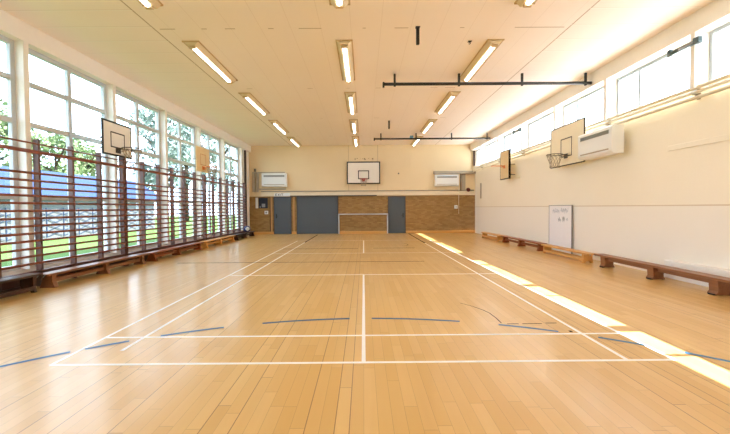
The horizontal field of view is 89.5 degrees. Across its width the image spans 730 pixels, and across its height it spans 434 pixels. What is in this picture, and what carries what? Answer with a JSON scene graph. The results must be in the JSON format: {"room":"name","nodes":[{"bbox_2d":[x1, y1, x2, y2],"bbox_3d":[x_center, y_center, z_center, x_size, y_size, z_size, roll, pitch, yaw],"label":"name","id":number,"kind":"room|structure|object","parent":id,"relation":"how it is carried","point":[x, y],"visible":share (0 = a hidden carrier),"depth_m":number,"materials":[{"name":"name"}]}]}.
{"room":"school gymnasium","nodes":[
{"label":"school gymnasium","id":0,"kind":"room"},
{"bbox_2d":[0,9,250,276],"bbox_3d":[-6.787,-1.240,9.096,0.470,5.140,24.700,0,1,0],"label":"wall","id":1,"kind":"structure","parent":0,"point":[25,36],"depth_m":9.43,"materials":[{"name":"beige paint"}]},
{"bbox_2d":[0,34,20,272],"bbox_3d":[-6.753,-1.152,5.917,0.083,4.405,2.420,0,1,0],"label":"window","id":2,"kind":"structure","parent":1,"relation":"in","point":[9,75],"depth_m":7.04,"materials":[{"name":"white paint"}]},
{"bbox_2d":[29,48,109,266],"bbox_3d":[-6.762,-1.216,8.446,0.083,4.405,2.420,0,1,0],"label":"window","id":3,"kind":"structure","parent":1,"relation":"in","point":[67,97],"depth_m":8.42,"materials":[{"name":"white paint"}]},
{"bbox_2d":[116,90,162,250],"bbox_3d":[-6.772,-1.280,10.976,0.083,4.405,2.420,0,1,0],"label":"window","id":4,"kind":"structure","parent":1,"relation":"in","point":[135,122],"depth_m":10.97,"materials":[{"name":"white paint"}]},
{"bbox_2d":[167,114,196,241],"bbox_3d":[-6.781,-1.344,13.505,0.083,4.405,2.420,0,1,0],"label":"window","id":5,"kind":"structure","parent":1,"relation":"in","point":[179,122],"depth_m":13.48,"materials":[{"name":"white paint"}]},
{"bbox_2d":[201,130,220,235],"bbox_3d":[-6.791,-1.408,16.034,0.083,4.405,2.420,0,1,0],"label":"window","id":6,"kind":"structure","parent":1,"relation":"in","point":[202,132],"depth_m":16.06,"materials":[{"name":"white paint"}]},
{"bbox_2d":[225,142,238,231],"bbox_3d":[-6.800,-1.472,18.563,0.083,4.405,2.420,0,1,0],"label":"window","id":7,"kind":"structure","parent":1,"relation":"in","point":[228,157],"depth_m":18.55,"materials":[{"name":"white paint"}]},
{"bbox_2d":[244,150,246,225],"bbox_3d":[-6.687,-1.345,20.637,0.085,4.763,0.140,0,1,0],"label":"trim","id":8,"kind":"structure","parent":1,"relation":"attached to","point":[245,173],"depth_m":20.56,"materials":[{"name":"brown wood"}]},
{"bbox_2d":[0,0,713,145],"bbox_3d":[-0.046,-3.982,9.052,14.090,0.250,25.300,0,1,0],"label":"ceiling","id":9,"kind":"structure","parent":0,"point":[284,53],"depth_m":8.53,"materials":[{"name":"beige paint"}]},
{"bbox_2d":[137,0,162,9],"bbox_3d":[-3.756,-3.668,5.305,0.370,0.135,2.460,0,1,0],"label":"ceiling light","id":10,"kind":"object","parent":9,"relation":"attached to","point":[148,4],"visible":1,"depth_m":6.38,"materials":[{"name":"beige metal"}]},
{"bbox_2d":[140,0,149,6],"bbox_3d":[-3.755,-3.630,5.286,0.090,0.038,2.180,0,1,0],"label":"diffuser","id":11,"kind":"object","parent":10,"relation":"attached to","point":[146,3],"depth_m":6.29,"materials":[{"name":"white plastic"}]},
{"bbox_2d":[182,40,237,83],"bbox_3d":[-3.770,-3.765,9.163,0.370,0.135,2.460,0,1,0],"label":"ceiling light","id":12,"kind":"object","parent":9,"relation":"attached to","point":[197,47],"visible":1,"depth_m":8.80,"materials":[{"name":"white plastic"}]},
{"bbox_2d":[193,49,230,82],"bbox_3d":[-3.770,-3.727,9.144,0.090,0.038,2.180,0,1,0],"label":"diffuser","id":13,"kind":"object","parent":12,"relation":"attached to","point":[197,51],"depth_m":9.04,"materials":[{"name":"white plastic"}]},
{"bbox_2d":[238,92,269,115],"bbox_3d":[-3.784,-3.856,12.742,0.370,0.135,2.460,0,1,0],"label":"ceiling light","id":14,"kind":"object","parent":9,"relation":"attached to","point":[249,97],"visible":1,"depth_m":12.45,"materials":[{"name":"white plastic"}]},
{"bbox_2d":[246,98,264,114],"bbox_3d":[-3.784,-3.818,12.723,0.090,0.038,2.180,0,1,0],"label":"diffuser","id":15,"kind":"object","parent":14,"relation":"attached to","point":[250,100],"depth_m":12.66,"materials":[{"name":"white plastic"}]},
{"bbox_2d":[268,120,288,134],"bbox_3d":[-3.797,-3.947,16.341,0.370,0.135,2.460,0,1,0],"label":"ceiling light","id":16,"kind":"object","parent":9,"relation":"attached to","point":[276,123],"visible":1,"depth_m":16.07,"materials":[{"name":"white plastic"}]},
{"bbox_2d":[287,137,301,146],"bbox_3d":[-3.811,-4.038,19.940,0.370,0.135,2.460,0,1,0],"label":"ceiling light","id":17,"kind":"object","parent":9,"relation":"attached to","point":[293,140],"visible":1,"depth_m":19.67,"materials":[{"name":"white"}]},
{"bbox_2d":[329,0,349,8],"bbox_3d":[-0.441,-3.691,5.317,0.370,0.135,2.460,0,1,0],"label":"ceiling light","id":18,"kind":"object","parent":9,"relation":"attached to","point":[338,4],"visible":1,"depth_m":6.39,"materials":[{"name":"white"}]},
{"bbox_2d":[336,0,341,5],"bbox_3d":[-0.441,-3.653,5.298,0.090,0.038,2.180,0,1,0],"label":"diffuser","id":19,"kind":"object","parent":18,"relation":"attached to","point":[338,2],"depth_m":6.32,"materials":[{"name":"white plastic"}]},
{"bbox_2d":[336,40,354,82],"bbox_3d":[-0.456,-3.789,9.175,0.370,0.135,2.460,0,1,0],"label":"ceiling light","id":20,"kind":"object","parent":9,"relation":"attached to","point":[344,47],"visible":1,"depth_m":8.84,"materials":[{"name":"white"}]},
{"bbox_2d":[343,48,349,81],"bbox_3d":[-0.455,-3.751,9.156,0.090,0.038,2.180,0,1,0],"label":"diffuser","id":21,"kind":"object","parent":20,"relation":"attached to","point":[346,56],"depth_m":9.04,"materials":[{"name":"white plastic"}]},
{"bbox_2d":[344,92,356,114],"bbox_3d":[-0.469,-3.880,12.754,0.370,0.135,2.460,0,1,0],"label":"ceiling light","id":22,"kind":"object","parent":9,"relation":"attached to","point":[350,97],"visible":1,"depth_m":12.45,"materials":[{"name":"white plastic"}]},
{"bbox_2d":[349,97,353,113],"bbox_3d":[-0.469,-3.842,12.735,0.090,0.038,2.180,0,1,0],"label":"diffuser","id":23,"kind":"object","parent":22,"relation":"attached to","point":[351,99],"depth_m":12.67,"materials":[{"name":"white plastic"}]},
{"bbox_2d":[349,119,358,133],"bbox_3d":[-0.483,-3.971,16.353,0.370,0.135,2.460,0,1,0],"label":"ceiling light","id":24,"kind":"object","parent":9,"relation":"attached to","point":[353,123],"visible":1,"depth_m":15.97,"materials":[{"name":"white"}]},
{"bbox_2d":[352,136,358,146],"bbox_3d":[-0.496,-4.062,19.952,0.370,0.135,2.460,0,1,0],"label":"ceiling light","id":25,"kind":"object","parent":9,"relation":"attached to","point":[355,139],"visible":1,"depth_m":19.54,"materials":[{"name":"white plastic"}]},
{"bbox_2d":[410,136,423,145],"bbox_3d":[2.789,-4.085,19.964,0.370,0.135,2.460,0,1,0],"label":"ceiling light","id":26,"kind":"object","parent":9,"relation":"attached to","point":[414,142],"visible":0.65,"depth_m":20.03,"materials":[{"name":"white"}]},
{"bbox_2d":[415,26,419,44],"bbox_3d":[1.062,-3.648,7.414,0.090,0.350,0.090,0,1,0],"label":"bar","id":27,"kind":"object","parent":9,"relation":"hanging from","point":[417,28],"visible":1,"depth_m":7.39,"materials":[{"name":"black paint"}]},
{"bbox_2d":[420,119,437,133],"bbox_3d":[2.802,-3.994,16.365,0.370,0.135,2.460,0,1,0],"label":"ceiling light","id":28,"kind":"object","parent":9,"relation":"attached to","point":[430,122],"visible":1,"depth_m":16.02,"materials":[{"name":"white plastic"}]},
{"bbox_2d":[374,133,489,140],"bbox_3d":[3.279,-3.927,18.019,5.705,0.358,0.100,0,1,0],"label":"pole","id":29,"kind":"object","parent":9,"relation":"hanging from","point":[486,137],"visible":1,"depth_m":17.99,"materials":[{"name":"black metal"}]},
{"bbox_2d":[434,91,460,114],"bbox_3d":[2.816,-3.903,12.766,0.370,0.135,2.460,0,1,0],"label":"ceiling light","id":30,"kind":"object","parent":9,"relation":"attached to","point":[451,95],"visible":1,"depth_m":12.46,"materials":[{"name":"white plastic"}]},
{"bbox_2d":[439,97,453,113],"bbox_3d":[2.816,-3.865,12.747,0.090,0.038,2.180,0,1,0],"label":"diffuser","id":31,"kind":"object","parent":30,"relation":"attached to","point":[449,99],"depth_m":12.70,"materials":[{"name":"white plastic"}]},
{"bbox_2d":[460,39,504,81],"bbox_3d":[2.829,-3.812,9.187,0.370,0.135,2.460,0,1,0],"label":"ceiling light","id":32,"kind":"object","parent":9,"relation":"attached to","point":[489,47],"visible":0.87,"depth_m":8.84,"materials":[{"name":"white plastic"}]},
{"bbox_2d":[465,47,494,80],"bbox_3d":[2.830,-3.775,9.168,0.090,0.038,2.180,0,1,0],"label":"diffuser","id":33,"kind":"object","parent":32,"relation":"attached to","point":[489,50],"depth_m":9.03,"materials":[{"name":"white plastic"}]},
{"bbox_2d":[382,73,591,87],"bbox_3d":[3.320,-3.723,10.022,5.685,0.362,0.100,0,1,0],"label":"pole","id":34,"kind":"object","parent":9,"relation":"hanging from","point":[585,82],"visible":1,"depth_m":9.99,"materials":[{"name":"black metal"}]},
{"bbox_2d":[514,0,536,7],"bbox_3d":[2.844,-3.715,5.329,0.370,0.135,2.460,0,1,0],"label":"ceiling light","id":35,"kind":"object","parent":9,"relation":"attached to","point":[522,3],"visible":1,"depth_m":6.42,"materials":[{"name":"white"}]},
{"bbox_2d":[249,145,474,231],"bbox_3d":[-0.200,-1.603,21.591,13.840,5.140,0.250,0,1,0],"label":"wall","id":36,"kind":"structure","parent":0,"point":[307,168],"depth_m":21.45,"materials":[{"name":"beige paint"}]},
{"bbox_2d":[255,198,267,207],"bbox_3d":[-6.024,-0.819,21.463,0.700,0.620,0.050,0,1,0],"label":"panel","id":37,"kind":"object","parent":36,"relation":"attached to","point":[263,202],"visible":1,"depth_m":21.44,"materials":[{"name":"white plastic"}]},
{"bbox_2d":[252,169,285,191],"bbox_3d":[-5.562,-2.119,21.331,1.920,1.340,0.198,0,1,0],"label":"pipe","id":38,"kind":"object","parent":36,"relation":"attached to","point":[255,187],"visible":0.96,"depth_m":21.32,"materials":[{"name":"beige metal"}]},
{"bbox_2d":[270,197,272,231],"bbox_3d":[-5.449,-0.168,21.490,0.100,2.040,0.040,0,1,0],"label":"trim","id":39,"kind":"structure","parent":36,"relation":"attached to","point":[270,197],"depth_m":21.48,"materials":[{"name":"brown wood"}]},
{"bbox_2d":[262,173,286,186],"bbox_3d":[-5.222,-2.130,21.275,1.420,0.780,0.307,0,1,0],"label":"wall heater","id":40,"kind":"object","parent":36,"relation":"attached to","point":[268,179],"visible":1,"depth_m":21.14,"materials":[{"name":"white plastic"}]},
{"bbox_2d":[264,175,283,176],"bbox_3d":[-5.223,-2.352,21.122,1.193,0.109,0.012,0,1,0],"label":"vent","id":41,"kind":"object","parent":40,"relation":"attached to","point":[264,175],"depth_m":21.13,"materials":[{"name":"white plastic"}]},
{"bbox_2d":[274,193,289,195],"bbox_3d":[-4.817,-1.290,21.385,0.920,0.190,0.023,0,1,0],"label":"exit sign","id":42,"kind":"object","parent":36,"relation":"attached to","point":[275,194],"visible":1,"depth_m":21.38,"materials":[{"name":"white plastic"}]},
{"bbox_2d":[293,197,294,230],"bbox_3d":[-4.149,-0.177,21.495,0.100,2.040,0.040,0,1,0],"label":"trim","id":43,"kind":"structure","parent":36,"relation":"attached to","point":[293,197],"depth_m":21.47,"materials":[{"name":"brown wood"}]},
{"bbox_2d":[296,196,337,233],"bbox_3d":[-2.774,-0.123,21.537,2.430,2.220,0.112,0,1,0],"label":"door","id":44,"kind":"structure","parent":36,"relation":"in","point":[315,215],"depth_m":21.50,"materials":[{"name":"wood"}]},
{"bbox_2d":[347,161,379,185],"bbox_3d":[-0.084,-2.480,21.061,1.930,1.432,0.756,0,1,0],"label":"basketball hoop","id":45,"kind":"object","parent":36,"relation":"attached to","point":[361,173],"visible":1,"depth_m":21.27,"materials":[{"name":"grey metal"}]},
{"bbox_2d":[254,230,474,233],"bbox_3d":[-0.132,0.894,21.536,13.140,0.150,0.043,0,1,0],"label":"baseboard","id":46,"kind":"structure","parent":36,"relation":"attached to","point":[428,231],"depth_m":21.52,"materials":[{"name":"brown wood"}]},
{"bbox_2d":[261,190,473,191],"bbox_3d":[0.152,-1.522,21.434,12.400,0.056,0.056,0,1,0],"label":"wall rail","id":47,"kind":"object","parent":36,"relation":"attached to","point":[350,190],"visible":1,"depth_m":21.42,"materials":[{"name":"beige wood"}]},
{"bbox_2d":[261,191,474,195],"bbox_3d":[0.178,-1.362,21.448,12.450,0.220,0.049,0,1,0],"label":"trim","id":48,"kind":"structure","parent":36,"relation":"attached to","point":[399,192],"depth_m":21.43,"materials":[{"name":"beige paint"}]},
{"bbox_2d":[388,196,405,232],"bbox_3d":[1.856,-0.126,21.525,1.030,2.160,0.171,0,1,0],"label":"door","id":49,"kind":"structure","parent":36,"relation":"in","point":[396,204],"depth_m":21.51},
{"bbox_2d":[434,175,458,185],"bbox_3d":[4.718,-2.111,21.313,1.360,0.660,0.307,0,1,0],"label":"wall heater","id":50,"kind":"object","parent":36,"relation":"attached to","point":[439,180],"visible":1,"depth_m":21.17,"materials":[{"name":"white plastic"}]},
{"bbox_2d":[437,176,456,177],"bbox_3d":[4.717,-2.299,21.161,1.142,0.092,0.012,0,1,0],"label":"vent","id":51,"kind":"object","parent":50,"relation":"attached to","point":[437,176],"depth_m":21.16,"materials":[{"name":"white plastic"}]},
{"bbox_2d":[433,171,475,213],"bbox_3d":[5.193,-1.426,21.390,2.420,2.480,0.198,0,1,0],"label":"cable trunking","id":52,"kind":"object","parent":36,"relation":"attached to","point":[463,173],"visible":0.95,"depth_m":21.27,"materials":[{"name":"beige paint"}]},
{"bbox_2d":[0,233,729,433],"bbox_3d":[-0.134,1.377,9.337,13.840,0.202,25.000,0,1,0],"label":"floor","id":53,"kind":"structure","parent":0,"point":[375,333],"depth_m":4.04,"materials":[{"name":"brown wood"}]},
{"bbox_2d":[0,273,42,298],"bbox_3d":[-6.180,1.260,5.225,0.280,0.330,3.523,0,1,0],"label":"bench","id":54,"kind":"object","parent":53,"relation":"on","point":[27,281],"visible":1,"depth_m":6.61,"materials":[{"name":"brown wood"}]},
{"bbox_2d":[0,136,126,290],"bbox_3d":[-6.442,-0.076,7.271,0.131,2.900,5.158,0,1,0],"label":"wall bars","id":55,"kind":"object","parent":53,"relation":"on","point":[38,233],"visible":0.79,"depth_m":7.82,"materials":[{"name":"brown wood"}]},
{"bbox_2d":[99,118,142,164],"bbox_3d":[-6.118,-1.824,9.210,0.889,1.047,0.893,-2,2,-44],"label":"basketball hoop","id":56,"kind":"object","parent":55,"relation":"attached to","point":[116,139],"visible":1,"depth_m":9.11,"materials":[{"name":"beige wood"}]},
{"bbox_2d":[36,253,148,287],"bbox_3d":[-6.173,1.195,8.680,0.290,0.285,3.393,0,1,0],"label":"bench","id":57,"kind":"object","parent":53,"relation":"on","point":[49,279],"visible":0.94,"depth_m":8.20,"materials":[{"name":"brown wood"}]},
{"bbox_2d":[124,158,206,265],"bbox_3d":[-6.461,-0.205,12.364,0.131,2.900,4.988,0,1,0],"label":"wall bars","id":58,"kind":"object","parent":53,"relation":"on","point":[141,169],"visible":0.85,"depth_m":11.63,"materials":[{"name":"brown wood"}]},
{"bbox_2d":[193,145,217,177],"bbox_3d":[-6.177,-2.081,14.114,0.856,1.132,0.867,-2,2,-43],"label":"basketball hoop","id":59,"kind":"object","parent":58,"relation":"attached to","point":[202,154],"visible":1,"depth_m":14.01,"materials":[{"name":"brown wood"}]},
{"bbox_2d":[146,242,203,261],"bbox_3d":[-6.186,1.114,12.159,0.290,0.270,3.513,0,1,0],"label":"bench","id":60,"kind":"object","parent":53,"relation":"on","point":[152,257],"visible":0.84,"depth_m":11.81,"materials":[{"name":"brown wood"}]},
{"bbox_2d":[199,235,235,247],"bbox_3d":[-6.199,1.026,15.648,0.290,0.270,3.413,0,1,0],"label":"bench","id":61,"kind":"object","parent":53,"relation":"on","point":[219,240],"visible":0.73,"depth_m":15.38,"materials":[{"name":"brown wood"}]},
{"bbox_2d":[205,174,245,243],"bbox_3d":[-6.480,-0.331,17.368,0.131,2.900,4.978,0,1,0],"label":"wall bars","id":62,"kind":"object","parent":53,"relation":"on","point":[212,182],"visible":0.85,"depth_m":17.05,"materials":[{"name":"brown wood"}]},
{"bbox_2d":[234,231,254,239],"bbox_3d":[-6.212,0.945,18.917,0.290,0.265,3.073,0,1,0],"label":"bench","id":63,"kind":"object","parent":53,"relation":"on","point":[251,233],"visible":0.77,"depth_m":18.85,"materials":[{"name":"brown wood"}]},
{"bbox_2d":[244,226,249,231],"bbox_3d":[-6.196,0.629,19.349,0.340,0.340,0.340,0,1,0],"label":"ball","id":64,"kind":"object","parent":63,"relation":"on","point":[246,228],"visible":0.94,"depth_m":19.23,"materials":[{"name":"white plastic"}]},
{"bbox_2d":[338,213,387,233],"bbox_3d":[-0.105,0.385,21.454,2.910,1.170,0.075,0,1,0],"label":"goal frame","id":65,"kind":"object","parent":53,"relation":"on","point":[372,213],"visible":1,"depth_m":21.41,"materials":[{"name":"white paint"}]},
{"bbox_2d":[481,232,504,240],"bbox_3d":[5.915,0.902,17.131,0.280,0.270,2.533,0,1,0],"label":"bench","id":66,"kind":"object","parent":53,"relation":"on","point":[484,234],"visible":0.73,"depth_m":16.96,"materials":[{"name":"brown wood"}]},
{"bbox_2d":[501,236,546,250],"bbox_3d":[5.966,0.978,14.042,0.290,0.275,3.593,0,1,0],"label":"bench","id":67,"kind":"object","parent":53,"relation":"on","point":[521,242],"visible":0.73,"depth_m":13.82,"materials":[{"name":"brown wood"}]},
{"bbox_2d":[549,205,572,253],"bbox_3d":[6.402,0.387,12.088,0.042,1.550,1.400,0,1,0],"label":"whiteboard","id":68,"kind":"object","parent":53,"relation":"on","point":[560,216],"visible":0.88,"depth_m":11.97,"materials":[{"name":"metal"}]},
{"bbox_2d":[541,244,595,262],"bbox_3d":[5.938,1.060,10.903,0.280,0.270,2.633,0,1,0],"label":"bench","id":69,"kind":"object","parent":53,"relation":"on","point":[586,256],"visible":0.93,"depth_m":10.58,"materials":[{"name":"brown wood"}]},
{"bbox_2d":[594,254,729,294],"bbox_3d":[5.991,1.131,7.604,0.310,0.295,3.753,0,1,0],"label":"bench","id":70,"kind":"object","parent":53,"relation":"on","point":[718,285],"visible":1,"depth_m":7.16,"materials":[{"name":"brown wood"}]},
{"bbox_2d":[470,0,729,270],"bbox_3d":[6.457,-1.335,9.144,0.520,5.140,24.700,0,1,0],"label":"wall","id":71,"kind":"structure","parent":0,"point":[647,202],"depth_m":8.62,"materials":[{"name":"beige paint"}]},
{"bbox_2d":[473,151,474,165],"bbox_3d":[6.311,-3.404,21.305,0.085,0.863,0.120,0,1,0],"label":"trim","id":72,"kind":"structure","parent":71,"relation":"attached to","point":[473,151],"depth_m":21.26,"materials":[{"name":"brown wood"}]},
{"bbox_2d":[480,183,481,197],"bbox_3d":[6.401,-1.448,20.354,0.049,0.840,0.120,0,1,0],"label":"vent strip","id":73,"kind":"object","parent":71,"relation":"attached to","point":[480,183],"visible":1,"depth_m":20.31,"materials":[{"name":"grey metal"}]},
{"bbox_2d":[486,140,499,163],"bbox_3d":[6.461,-3.241,18.353,0.068,1.045,2.430,0,1,0],"label":"window","id":74,"kind":"structure","parent":71,"relation":"in","point":[496,140],"depth_m":18.78,"materials":[{"name":"grey paint"}]},
{"bbox_2d":[491,149,514,179],"bbox_3d":[5.960,-2.267,16.070,0.931,1.240,1.000,0,1,0],"label":"basketball hoop","id":75,"kind":"object","parent":71,"relation":"attached to","point":[505,156],"visible":1,"depth_m":15.94,"materials":[{"name":"brown wood"}]},
{"bbox_2d":[504,132,522,155],"bbox_3d":[6.470,-3.177,15.824,0.068,1.045,2.430,0,1,0],"label":"window","id":76,"kind":"structure","parent":71,"relation":"in","point":[510,134],"depth_m":16.28,"materials":[{"name":"grey paint"}]},
{"bbox_2d":[528,112,552,149],"bbox_3d":[6.480,-3.113,13.295,0.068,1.045,2.430,0,1,0],"label":"window","id":77,"kind":"structure","parent":71,"relation":"in","point":[551,113],"depth_m":13.75,"materials":[{"name":"grey paint"}]},
{"bbox_2d":[546,117,585,168],"bbox_3d":[6.028,-2.165,11.262,0.931,1.322,1.860,0,1,0],"label":"basketball hoop","id":78,"kind":"object","parent":71,"relation":"attached to","point":[564,139],"visible":0.94,"depth_m":11.18,"materials":[{"name":"grey metal"}]},
{"bbox_2d":[563,86,607,128],"bbox_3d":[6.489,-3.049,10.766,0.068,1.045,2.430,0,1,0],"label":"window","id":79,"kind":"structure","parent":71,"relation":"in","point":[577,101],"depth_m":11.18,"materials":[{"name":"grey paint"}]},
{"bbox_2d":[578,125,623,159],"bbox_3d":[6.208,-1.915,9.618,0.497,0.680,1.400,0,1,0],"label":"wall heater","id":80,"kind":"object","parent":71,"relation":"attached to","point":[609,140],"visible":1,"depth_m":9.30,"materials":[{"name":"white plastic"}]},
{"bbox_2d":[580,130,608,141],"bbox_3d":[5.964,-2.111,9.612,0.012,0.095,1.176,0,1,0],"label":"vent","id":81,"kind":"object","parent":80,"relation":"attached to","point":[601,133],"depth_m":9.57,"materials":[{"name":"white plastic"}]},
{"bbox_2d":[473,28,729,171],"bbox_3d":[6.374,-2.903,8.979,0.314,1.245,24.350,0,1,0],"label":"window frame","id":82,"kind":"structure","parent":71,"relation":"in","point":[639,71],"depth_m":8.48,"materials":[{"name":"grey paint"}]},
{"bbox_2d":[667,36,701,57],"bbox_3d":[6.141,-3.287,7.107,0.090,0.150,0.730,0,1,0],"label":"gear","id":83,"kind":"object","parent":71,"relation":"attached to","point":[697,40],"visible":1,"depth_m":7.04,"materials":[{"name":"metal"}]},
{"bbox_2d":[664,260,729,286],"bbox_3d":[6.422,1.171,4.430,0.159,0.370,6.750,0,1,0],"label":"trim","id":84,"kind":"structure","parent":71,"relation":"attached to","point":[723,272],"depth_m":7.08,"materials":[{"name":"beige paint"}]},
{"bbox_2d":[668,134,729,150],"bbox_3d":[6.469,-1.365,4.416,0.029,0.110,6.850,0,1,0],"label":"trim","id":85,"kind":"structure","parent":71,"relation":"attached to","point":[726,137],"depth_m":7.07,"materials":[{"name":"beige paint"}]},
{"bbox_2d":[709,22,729,85],"bbox_3d":[6.508,-2.921,5.707,0.068,1.045,2.430,0,1,0],"label":"window","id":86,"kind":"structure","parent":71,"relation":"in","point":[712,58],"depth_m":6.86,"materials":[{"name":"grey paint"}]},
{"label":"outside","id":87,"kind":"structure","parent":0,"visible":0},
{"bbox_2d":[1,215,236,266],"bbox_3d":[-48.606,1.412,24.860,82.970,0.130,130.000,0,1,0],"label":"ground","id":88,"kind":"structure","parent":87,"point":[89,238],"depth_m":17.89,"materials":[{"name":"green plant"}]},
{"bbox_2d":[0,99,47,169],"bbox_3d":[-26.831,-3.658,26.411,5.838,9.636,6.171,0,1,0],"label":"tree","id":89,"kind":"object","parent":88,"relation":"on","point":[3,125],"visible":0.2,"depth_m":26.15,"materials":[{"name":"green plant"}]},
{"bbox_2d":[31,128,95,176],"bbox_3d":[-27.006,-3.308,32.557,5.538,8.629,5.597,0,1,0],"label":"tree","id":90,"kind":"object","parent":88,"relation":"on","point":[54,140],"visible":0.29,"depth_m":31.85,"materials":[{"name":"green plant"}]},
{"bbox_2d":[0,166,155,242],"bbox_3d":[-18.578,-0.627,17.419,4.000,3.900,26.000,0,1,0],"label":"building","id":91,"kind":"structure","parent":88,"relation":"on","point":[2,173],"depth_m":21.15,"materials":[{"name":"white"}]},
{"bbox_2d":[47,143,118,176],"bbox_3d":[-29.109,-3.534,38.329,5.923,8.818,5.897,-2,2,-37],"label":"tree","id":92,"kind":"object","parent":88,"relation":"on","point":[91,167],"visible":0.16,"depth_m":37.76,"materials":[{"name":"green plant"}]},
{"bbox_2d":[128,106,191,193],"bbox_3d":[-21.013,-6.019,37.751,6.111,13.694,6.354,0,1,0],"label":"tree","id":93,"kind":"object","parent":88,"relation":"on","point":[150,178],"visible":0.42,"depth_m":37.11,"materials":[{"name":"green plant"}]},
{"bbox_2d":[151,123,212,220],"bbox_3d":[-24.302,-7.764,49.990,9.450,16.611,7.115,0,2,27],"label":"tree","id":94,"kind":"object","parent":88,"relation":"on","point":[185,167],"visible":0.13,"depth_m":49.69,"materials":[{"name":"green plant"}]},
{"bbox_2d":[201,139,235,198],"bbox_3d":[-25.233,-8.392,65.452,8.379,17.098,9.447,-1,1,-14],"label":"tree","id":95,"kind":"object","parent":88,"relation":"on","point":[213,160],"visible":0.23,"depth_m":64.44,"materials":[{"name":"green plant"}]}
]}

